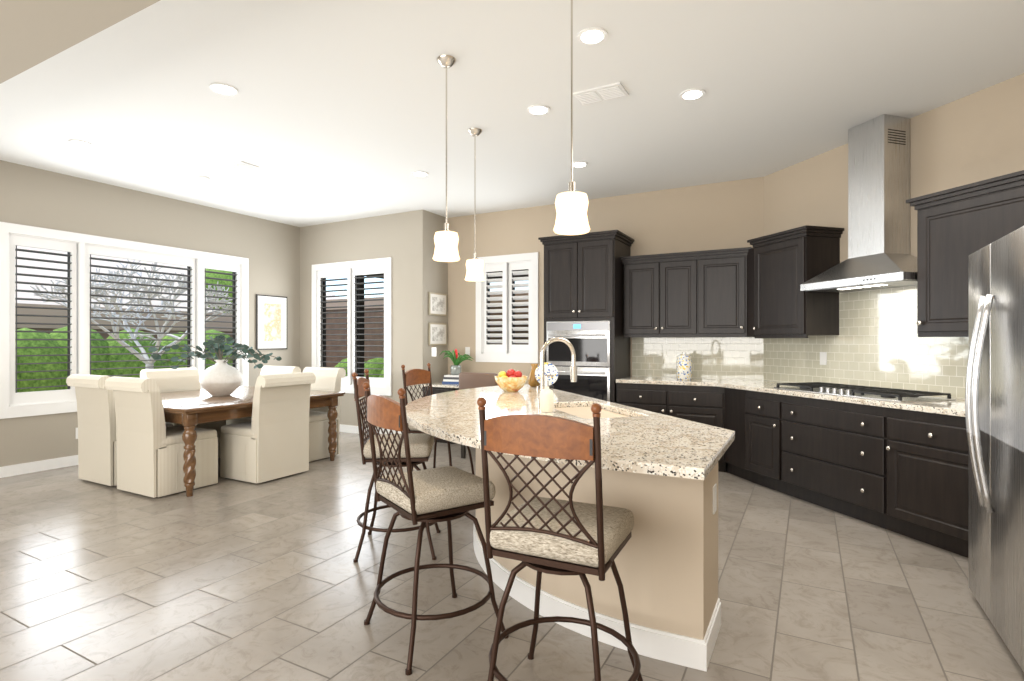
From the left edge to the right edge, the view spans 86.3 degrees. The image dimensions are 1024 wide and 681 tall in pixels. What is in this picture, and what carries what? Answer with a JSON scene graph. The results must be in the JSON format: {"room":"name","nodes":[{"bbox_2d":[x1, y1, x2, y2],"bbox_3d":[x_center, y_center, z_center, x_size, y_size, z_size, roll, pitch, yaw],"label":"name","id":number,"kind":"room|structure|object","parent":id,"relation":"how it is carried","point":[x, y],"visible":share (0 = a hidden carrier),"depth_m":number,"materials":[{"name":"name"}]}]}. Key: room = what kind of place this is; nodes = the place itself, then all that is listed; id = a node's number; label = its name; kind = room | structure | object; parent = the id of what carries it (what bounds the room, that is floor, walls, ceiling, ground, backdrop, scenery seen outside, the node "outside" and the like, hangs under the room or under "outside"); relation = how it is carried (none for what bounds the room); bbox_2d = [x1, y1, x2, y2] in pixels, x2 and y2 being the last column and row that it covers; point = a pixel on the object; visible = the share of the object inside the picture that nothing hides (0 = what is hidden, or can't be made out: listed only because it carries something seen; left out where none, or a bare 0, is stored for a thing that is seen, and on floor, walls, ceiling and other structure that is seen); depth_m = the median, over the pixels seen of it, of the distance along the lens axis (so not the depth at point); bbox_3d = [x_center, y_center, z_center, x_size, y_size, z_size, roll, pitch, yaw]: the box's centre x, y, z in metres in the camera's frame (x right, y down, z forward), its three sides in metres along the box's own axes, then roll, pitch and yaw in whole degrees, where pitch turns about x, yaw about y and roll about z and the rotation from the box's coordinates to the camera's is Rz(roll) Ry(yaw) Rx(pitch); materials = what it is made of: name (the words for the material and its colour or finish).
{"room":"dining room","nodes":[
{"label":"dining room","id":0,"kind":"room"},
{"bbox_2d":[0,0,159,83],"bbox_3d":[-2.839,-1.595,0.461,8.430,0.350,4.500,0,0,29],"label":"wall","id":1,"kind":"structure","parent":0,"point":[33,33],"depth_m":2.45,"materials":[{"name":"beige paint"}]},
{"bbox_2d":[0,160,299,466],"bbox_3d":[-5.483,-0.260,4.582,0.150,3.220,9.220,0,0,29],"label":"wall","id":2,"kind":"structure","parent":0,"point":[42,198],"depth_m":6.38,"materials":[{"name":"beige paint"}]},
{"bbox_2d":[0,455,77,477],"bbox_3d":[-5.447,1.278,4.477,0.014,0.105,9.070,0,0,29],"label":"baseboard","id":3,"kind":"structure","parent":2,"relation":"attached to","point":[26,468],"depth_m":5.57,"materials":[{"name":"white wood"}]},
{"bbox_2d":[0,222,248,418],"bbox_3d":[-4.419,-0.205,6.519,0.172,1.920,2.710,0,0,29],"label":"window","id":4,"kind":"structure","parent":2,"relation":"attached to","point":[80,249],"depth_m":5.97,"materials":[{"name":"white wood"}]},
{"bbox_2d":[256,294,286,349],"bbox_3d":[-3.517,-0.275,8.009,0.026,0.790,0.520,0,0,29],"label":"framed picture","id":5,"kind":"object","parent":2,"relation":"attached to","point":[271,322],"visible":0.95,"depth_m":7.98,"materials":[{"name":"grey"}]},
{"bbox_2d":[300,210,422,428],"bbox_3d":[-2.275,-0.260,8.000,2.527,3.220,0.150,0,0,29],"label":"wall","id":6,"kind":"structure","parent":0,"point":[397,238],"depth_m":7.61,"materials":[{"name":"beige paint"}]},
{"bbox_2d":[312,257,391,395],"bbox_3d":[-2.323,-0.205,8.013,1.560,1.920,0.172,0,0,29],"label":"window","id":7,"kind":"structure","parent":6,"relation":"in","point":[352,271],"depth_m":7.95,"materials":[{"name":"paint"},{"name":"glass"}]},
{"bbox_2d":[340,424,412,433],"bbox_3d":[-2.228,1.278,7.881,2.364,0.105,0.014,0,0,29],"label":"baseboard","id":8,"kind":"structure","parent":6,"relation":"attached to","point":[343,428],"depth_m":7.91,"materials":[{"name":"white wood"}]},
{"bbox_2d":[423,210,447,383],"bbox_3d":[-1.089,-0.260,7.688,0.150,3.220,0.726,0,0,29],"label":"wall","id":9,"kind":"structure","parent":0,"point":[435,276],"depth_m":7.52,"materials":[{"name":"beige paint"}]},
{"bbox_2d":[432,347,435,355],"bbox_3d":[-1.033,0.140,7.236,0.075,0.120,0.006,0,0,29],"label":"electrical outlet plate","id":10,"kind":"object","parent":9,"relation":"attached to","point":[433,348],"depth_m":7.23,"materials":[{"name":"white plastic"}]},
{"bbox_2d":[428,292,446,315],"bbox_3d":[-1.032,-0.515,7.598,0.026,0.310,0.400,0,0,29],"label":"picture frame","id":11,"kind":"object","parent":9,"relation":"attached to","point":[437,304],"visible":0.98,"depth_m":7.57,"materials":[{"name":"beige"}]},
{"bbox_2d":[428,323,446,344],"bbox_3d":[-1.032,-0.100,7.598,0.026,0.310,0.400,0,0,29],"label":"picture frame","id":12,"kind":"object","parent":9,"relation":"attached to","point":[437,333],"visible":1,"depth_m":7.57,"materials":[{"name":"beige"}]},
{"bbox_2d":[0,432,1023,680],"bbox_3d":[-1.611,1.360,2.724,8.730,0.060,9.950,0,0,29],"label":"floor","id":13,"kind":"structure","parent":0,"point":[230,580],"depth_m":2.85,"materials":[{"name":"tile"}]},
{"bbox_2d":[66,374,172,485],"bbox_3d":[-3.775,0.815,5.287,0.584,1.010,0.670,0,0,29],"label":"dining chair","id":14,"kind":"object","parent":13,"relation":"on","point":[97,449],"visible":0.54,"depth_m":5.03,"materials":[{"name":"beige fabric"}]},
{"bbox_2d":[104,376,217,497],"bbox_3d":[-3.143,0.815,4.921,0.584,1.010,0.670,0,0,29],"label":"dining chair","id":15,"kind":"object","parent":13,"relation":"on","point":[150,452],"visible":0.94,"depth_m":4.70,"materials":[{"name":"beige fabric"}]},
{"bbox_2d":[140,367,225,457],"bbox_3d":[-3.703,0.815,6.164,0.670,1.010,0.584,0,0,29],"label":"dining chair","id":16,"kind":"object","parent":13,"relation":"on","point":[175,380],"visible":0.08,"depth_m":6.21,"materials":[{"name":"beige fabric"}]},
{"bbox_2d":[160,386,344,496],"bbox_3d":[-3.067,0.950,5.762,1.750,0.760,1.800,0,0,29],"label":"dining table","id":17,"kind":"object","parent":13,"relation":"on","point":[189,410],"visible":0.56,"depth_m":5.03,"materials":[{"name":"brown wood"}]},
{"bbox_2d":[148,335,281,395],"bbox_3d":[-3.035,0.251,5.743,1.336,0.638,1.201,0,0,29],"label":"vase","id":18,"kind":"object","parent":17,"relation":"on","point":[220,377],"visible":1,"depth_m":5.63,"materials":[{"name":"ceramic"}]},
{"bbox_2d":[226,366,300,424],"bbox_3d":[-3.040,0.815,6.640,0.584,1.010,0.670,0,0,29],"label":"dining chair","id":19,"kind":"object","parent":13,"relation":"on","point":[266,370],"visible":0.06,"depth_m":6.76,"materials":[{"name":"beige fabric"}]},
{"bbox_2d":[220,372,315,483],"bbox_3d":[-2.408,0.815,5.404,0.670,1.010,0.584,0,0,29],"label":"dining chair","id":20,"kind":"object","parent":13,"relation":"on","point":[269,441],"visible":1,"depth_m":5.22,"materials":[{"name":"beige fabric"}]},
{"bbox_2d":[303,367,345,461],"bbox_3d":[-2.372,0.815,6.278,0.584,1.010,0.670,0,0,29],"label":"dining chair","id":21,"kind":"object","parent":13,"relation":"on","point":[328,379],"visible":0.23,"depth_m":6.30,"materials":[{"name":"beige fabric"}]},
{"bbox_2d":[352,369,440,562],"bbox_3d":[-0.728,0.761,3.549,0.678,1.146,0.678,0,0,29],"label":"bar stool","id":22,"kind":"object","parent":13,"relation":"on","point":[421,445],"visible":0.67,"depth_m":3.36,"materials":[{"name":"brown metal"}]},
{"bbox_2d":[363,382,508,675],"bbox_3d":[-0.356,0.761,2.513,0.657,1.146,0.659,0,0,29],"label":"bar stool","id":23,"kind":"object","parent":13,"relation":"on","point":[448,494],"visible":0.98,"depth_m":2.37,"materials":[{"name":"brown metal"}]},
{"bbox_2d":[401,363,474,474],"bbox_3d":[-0.581,0.761,4.516,0.559,1.146,0.544,0,0,29],"label":"bar stool","id":24,"kind":"object","parent":13,"relation":"on","point":[412,377],"visible":0.35,"depth_m":4.59,"materials":[{"name":"brown metal"}]},
{"bbox_2d":[423,386,454,443],"bbox_3d":[-0.845,0.965,7.441,0.488,0.730,0.609,0,0,29],"label":"base cabinet","id":25,"kind":"object","parent":13,"relation":"on","point":[436,389],"depth_m":7.16,"materials":[{"name":"wood"}]},
{"bbox_2d":[422,382,458,389],"bbox_3d":[-0.277,0.585,7.135,1.778,0.030,0.616,0,0,29],"label":"countertop","id":26,"kind":"structure","parent":25,"relation":"on","point":[456,386],"depth_m":7.22,"materials":[{"name":"beige stone"}]},
{"bbox_2d":[442,374,458,383],"bbox_3d":[-0.756,0.511,7.386,0.306,0.116,0.235,0,0,20],"label":"books","id":27,"kind":"object","parent":26,"relation":"on","point":[450,379],"visible":0.62,"depth_m":7.29,"materials":[{"name":"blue paper"}]},
{"bbox_2d":[441,349,472,374],"bbox_3d":[-0.765,0.272,7.388,0.452,0.360,0.497,0,0,29],"label":"plant","id":28,"kind":"object","parent":27,"relation":"on","point":[456,368],"visible":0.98,"depth_m":7.34,"materials":[{"name":"green plant"}]},
{"bbox_2d":[459,372,497,457],"bbox_3d":[-0.274,0.840,6.307,0.500,0.980,0.515,0,0,29],"label":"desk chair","id":29,"kind":"object","parent":13,"relation":"on","point":[468,380],"visible":0.27,"depth_m":6.10,"materials":[{"name":"brown leather"}]},
{"bbox_2d":[477,397,642,680],"bbox_3d":[0.186,0.761,1.977,0.545,1.146,0.552,0,0,29],"label":"bar stool","id":30,"kind":"object","parent":13,"relation":"on","point":[552,535],"visible":1,"depth_m":1.80,"materials":[{"name":"brown metal"}]},
{"bbox_2d":[542,234,633,389],"bbox_3d":[0.892,0.080,6.484,0.861,2.500,0.646,0,0,29],"label":"tall cabinet","id":31,"kind":"object","parent":13,"relation":"on","point":[583,276],"depth_m":6.18,"materials":[{"name":"wood"}]},
{"bbox_2d":[473,449,726,671],"bbox_3d":[0.489,0.892,3.577,1.833,0.876,2.162,0,0,29],"label":"kitchen island","id":32,"kind":"object","parent":13,"relation":"on","point":[667,569],"depth_m":2.34,"materials":[{"name":"beige paint"}]},
{"bbox_2d":[406,385,734,480],"bbox_3d":[0.280,0.440,3.586,2.330,0.048,2.850,0,0,29],"label":"island countertop","id":33,"kind":"structure","parent":32,"relation":"on","point":[633,440],"depth_m":2.64,"materials":[{"name":"beige stone"}]},
{"bbox_2d":[494,369,527,391],"bbox_3d":[-0.008,0.322,4.533,0.276,0.187,0.276,0,0,29],"label":"fruit bowl","id":34,"kind":"object","parent":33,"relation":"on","point":[510,380],"visible":1,"depth_m":4.46,"materials":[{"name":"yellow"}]},
{"bbox_2d":[528,364,539,386],"bbox_3d":[0.206,0.310,5.032,0.120,0.210,0.120,0,0,29],"label":"pitcher","id":35,"kind":"object","parent":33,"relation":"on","point":[533,381],"visible":0.83,"depth_m":4.99,"materials":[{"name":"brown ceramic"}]},
{"bbox_2d":[535,362,557,387],"bbox_3d":[0.307,0.301,4.862,0.210,0.229,0.080,0,0,-6],"label":"plate","id":36,"kind":"object","parent":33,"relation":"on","point":[550,368],"visible":0.83,"depth_m":4.86,"materials":[{"name":"multicoloured"}]},
{"bbox_2d":[540,375,553,411],"bbox_3d":[0.206,0.307,3.228,0.079,0.217,0.079,0,0,29],"label":"soap dispenser","id":37,"kind":"object","parent":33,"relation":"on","point":[546,399],"visible":1,"depth_m":3.20,"materials":[{"name":"beige ceramic"}]},
{"bbox_2d":[647,410,713,425],"bbox_3d":[1.781,0.893,6.004,1.120,0.875,0.609,0,0,29],"label":"base cabinet","id":38,"kind":"object","parent":13,"relation":"on","point":[708,419],"depth_m":5.63,"materials":[{"name":"wood"}]},
{"bbox_2d":[714,414,968,557],"bbox_3d":[2.748,0.893,4.045,2.009,0.875,2.348,0,0,29],"label":"base cabinet","id":39,"kind":"object","parent":13,"relation":"on","point":[867,423],"depth_m":3.90,"materials":[{"name":"wood"}]},
{"bbox_2d":[561,374,965,429],"bbox_3d":[2.253,0.435,4.533,3.354,0.038,2.777,0,0,29],"label":"countertop","id":40,"kind":"structure","parent":39,"relation":"on","point":[700,395],"depth_m":5.22,"materials":[{"name":"beige stone"}]},
{"bbox_2d":[676,352,691,379],"bbox_3d":[1.874,0.266,5.946,0.164,0.300,0.164,0,0,29],"label":"canister","id":41,"kind":"object","parent":40,"relation":"on","point":[684,366],"visible":1,"depth_m":5.88,"materials":[{"name":"ceramic"}]},
{"bbox_2d":[742,270,968,405],"bbox_3d":[3.087,-0.027,4.571,1.918,0.886,1.917,0,0,29],"label":"backsplash","id":42,"kind":"structure","parent":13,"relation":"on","point":[876,347],"depth_m":4.79,"materials":[{"name":"tile"}]},
{"bbox_2d":[965,226,1023,671],"bbox_3d":[2.456,0.440,2.291,0.828,1.780,0.910,0,0,29],"label":"fridge","id":43,"kind":"object","parent":13,"relation":"on","point":[994,400],"visible":1,"depth_m":2.40,"materials":[{"name":"silver metal"}]},
{"bbox_2d":[0,0,1023,226],"bbox_3d":[-1.611,-1.830,2.724,8.730,0.120,9.950,0,0,29],"label":"ceiling","id":44,"kind":"structure","parent":0,"point":[331,111],"depth_m":3.90,"materials":[{"name":"white paint"}]},
{"bbox_2d":[68,140,92,147],"bbox_3d":[-3.849,-1.764,4.878,0.175,0.011,0.175,0,0,-16],"label":"recessed light","id":45,"kind":"object","parent":44,"relation":"in","point":[80,143],"depth_m":4.86,"materials":[{"name":"white"}]},
{"bbox_2d":[196,176,209,180],"bbox_3d":[-3.309,-1.758,5.854,0.197,0.024,0.154,0,0,29],"label":"recessed light","id":46,"kind":"object","parent":44,"relation":"in","point":[202,178],"depth_m":5.86,"materials":[{"name":"white"}]},
{"bbox_2d":[210,83,237,95],"bbox_3d":[-2.019,-1.764,3.827,0.175,0.011,0.175,0,0,-16],"label":"recessed light","id":47,"kind":"object","parent":44,"relation":"in","point":[221,88],"depth_m":3.81,"materials":[{"name":"white"}]},
{"bbox_2d":[218,161,259,172],"bbox_3d":[-2.738,-1.758,5.474,0.389,0.024,0.231,0,0,29],"label":"ceiling vent","id":48,"kind":"object","parent":44,"relation":"in","point":[240,166],"depth_m":5.51,"materials":[{"name":"white"}]},
{"bbox_2d":[412,171,428,176],"bbox_3d":[-0.969,-1.764,5.760,0.175,0.011,0.175,0,0,-16],"label":"recessed light","id":49,"kind":"object","parent":44,"relation":"in","point":[416,173],"depth_m":5.73,"materials":[{"name":"white"}]},
{"bbox_2d":[433,55,459,261],"bbox_3d":[-0.412,-1.139,3.433,0.172,1.259,0.172,0,0,29],"label":"pendant light","id":50,"kind":"object","parent":44,"relation":"hanging from","point":[446,240],"visible":1,"depth_m":3.39,"materials":[{"name":"white glass"}]},
{"bbox_2d":[465,128,484,281],"bbox_3d":[-0.310,-1.139,4.584,0.172,1.259,0.172,0,0,29],"label":"pendant light","id":51,"kind":"object","parent":44,"relation":"hanging from","point":[474,268],"visible":1,"depth_m":4.55,"materials":[{"name":"silver metal"}]},
{"bbox_2d":[527,104,549,114],"bbox_3d":[0.203,-1.764,4.168,0.175,0.011,0.175,0,0,-16],"label":"recessed light","id":52,"kind":"object","parent":44,"relation":"in","point":[539,109],"depth_m":4.15,"materials":[{"name":"white"}]},
{"bbox_2d":[553,0,589,234],"bbox_3d":[0.278,-1.139,2.546,0.172,1.259,0.172,0,0,29],"label":"pendant light","id":53,"kind":"object","parent":44,"relation":"hanging from","point":[571,204],"visible":1,"depth_m":2.50,"materials":[{"name":"white glass"}]},
{"bbox_2d":[570,161,587,167],"bbox_3d":[0.672,-1.764,5.450,0.175,0.011,0.175,0,0,-16],"label":"recessed light","id":54,"kind":"object","parent":44,"relation":"in","point":[577,164],"depth_m":5.43,"materials":[{"name":"white"}]},
{"bbox_2d":[577,27,607,44],"bbox_3d":[0.465,-1.764,3.161,0.175,0.011,0.175,0,0,-16],"label":"recessed light","id":55,"kind":"object","parent":44,"relation":"in","point":[592,35],"depth_m":3.15,"materials":[{"name":"white"}]},
{"bbox_2d":[573,82,628,105],"bbox_3d":[0.622,-1.758,3.864,0.364,0.024,0.233,0,0,29],"label":"ceiling vent","id":56,"kind":"object","parent":44,"relation":"in","point":[601,94],"depth_m":3.88,"materials":[{"name":"white metal"}]},
{"bbox_2d":[680,88,704,99],"bbox_3d":[1.291,-1.764,3.907,0.175,0.011,0.175,0,0,-16],"label":"recessed light","id":57,"kind":"object","parent":44,"relation":"in","point":[695,93],"depth_m":3.89,"materials":[{"name":"white"}]},
{"bbox_2d":[448,177,763,383],"bbox_3d":[0.894,-0.260,6.939,4.350,3.220,0.150,0,0,29],"label":"wall","id":58,"kind":"structure","parent":0,"point":[722,215],"depth_m":6.61,"materials":[{"name":"beige paint"}]},
{"bbox_2d":[465,347,469,355],"bbox_3d":[-0.625,0.140,7.674,0.075,0.120,0.006,0,0,29],"label":"electrical outlet plate","id":59,"kind":"object","parent":58,"relation":"attached to","point":[467,349],"depth_m":7.67,"materials":[{"name":"white plastic"}]},
{"bbox_2d":[476,252,538,362],"bbox_3d":[-0.042,-0.440,7.435,0.960,1.450,0.172,0,0,29],"label":"kitchen window","id":60,"kind":"structure","parent":58,"relation":"in","point":[508,350],"depth_m":7.36,"materials":[{"name":"white painted wood"},{"name":"glass"}]},
{"bbox_2d":[622,254,697,337],"bbox_3d":[1.714,-0.492,6.203,0.812,0.845,0.355,0,0,29],"label":"upper cabinet","id":61,"kind":"object","parent":58,"relation":"attached to","point":[660,295],"depth_m":6.04,"materials":[{"name":"wood"}]},
{"bbox_2d":[698,250,749,337],"bbox_3d":[2.285,-0.492,5.893,0.488,0.845,0.355,0,0,29],"label":"upper cabinet","id":62,"kind":"object","parent":58,"relation":"attached to","point":[720,276],"depth_m":5.74,"materials":[{"name":"wood"}]},
{"bbox_2d":[764,73,1023,262],"bbox_3d":[3.176,-0.260,4.555,0.150,3.220,2.785,0,0,-17],"label":"wall","id":63,"kind":"structure","parent":0,"point":[973,137],"depth_m":4.17,"materials":[{"name":"beige paint"}]},
{"bbox_2d":[750,230,805,277],"bbox_3d":[2.514,-0.518,5.159,0.450,0.903,0.450,0,0,29],"label":"upper cabinet","id":64,"kind":"object","parent":63,"relation":"attached to","point":[772,255],"depth_m":5.14,"materials":[{"name":"wood"}]},
{"bbox_2d":[820,352,826,364],"bbox_3d":[2.917,0.160,5.117,0.006,0.120,0.075,0,0,-16],"label":"electrical outlet plate","id":65,"kind":"object","parent":63,"relation":"attached to","point":[823,358],"depth_m":5.11,"materials":[{"name":"white plastic"}]},
{"bbox_2d":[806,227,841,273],"bbox_3d":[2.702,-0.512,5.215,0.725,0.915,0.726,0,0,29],"label":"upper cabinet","id":66,"kind":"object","parent":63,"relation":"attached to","point":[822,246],"depth_m":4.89,"materials":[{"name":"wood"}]},
{"bbox_2d":[800,114,916,291],"bbox_3d":[2.878,-1.101,4.388,0.491,1.335,0.925,0,0,-16],"label":"range hood","id":67,"kind":"object","parent":63,"relation":"attached to","point":[880,256],"visible":0.98,"depth_m":4.31,"materials":[{"name":"silver metal"}]},
{"bbox_2d":[914,170,1023,333],"bbox_3d":[2.995,-0.542,3.534,0.527,0.951,0.528,0,0,29],"label":"upper cabinet","id":68,"kind":"object","parent":63,"relation":"attached to","point":[953,224],"depth_m":3.63,"materials":[{"name":"wood"}]},
{"label":"outside","id":69,"kind":"structure","parent":0,"visible":0},
{"bbox_2d":[15,246,341,312],"bbox_3d":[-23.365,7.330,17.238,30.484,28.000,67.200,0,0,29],"label":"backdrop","id":70,"kind":"structure","parent":69,"point":[55,273],"depth_m":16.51,"materials":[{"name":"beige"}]},
{"bbox_3d":[-2.008,1.395,6.780,70.000,0.070,70.000,0,0,29],"label":"ground","id":71,"kind":"structure","parent":69,"visible":0},
{"bbox_2d":[30,259,231,368],"bbox_3d":[-5.319,0.081,7.918,2.907,2.514,2.716,0,0,29],"label":"tree","id":72,"kind":"object","parent":71,"relation":"on","point":[123,314],"visible":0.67,"depth_m":7.62,"materials":[{"name":"white plant"}]},
{"bbox_2d":[15,326,383,392],"bbox_3d":[-2.598,0.710,2.787,15.047,2.037,15.725,0,0,29],"label":"hedge","id":73,"kind":"object","parent":71,"relation":"on","point":[40,359],"visible":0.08,"depth_m":8.77,"materials":[{"name":"green plant"}]},
{"bbox_2d":[15,293,527,366],"bbox_3d":[-1.205,0.155,4.068,18.000,2.350,22.000,0,0,29],"label":"fence","id":74,"kind":"structure","parent":71,"relation":"on","point":[33,319],"depth_m":11.25,"materials":[{"name":"beige wood"}]},
{"bbox_2d":[360,269,527,376],"bbox_3d":[1.999,-0.020,8.188,10.300,2.700,2.500,0,0,29],"label":"patio cover","id":75,"kind":"object","parent":71,"relation":"on","point":[362,330],"visible":0.13,"depth_m":9.89,"materials":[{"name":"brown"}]}
]}

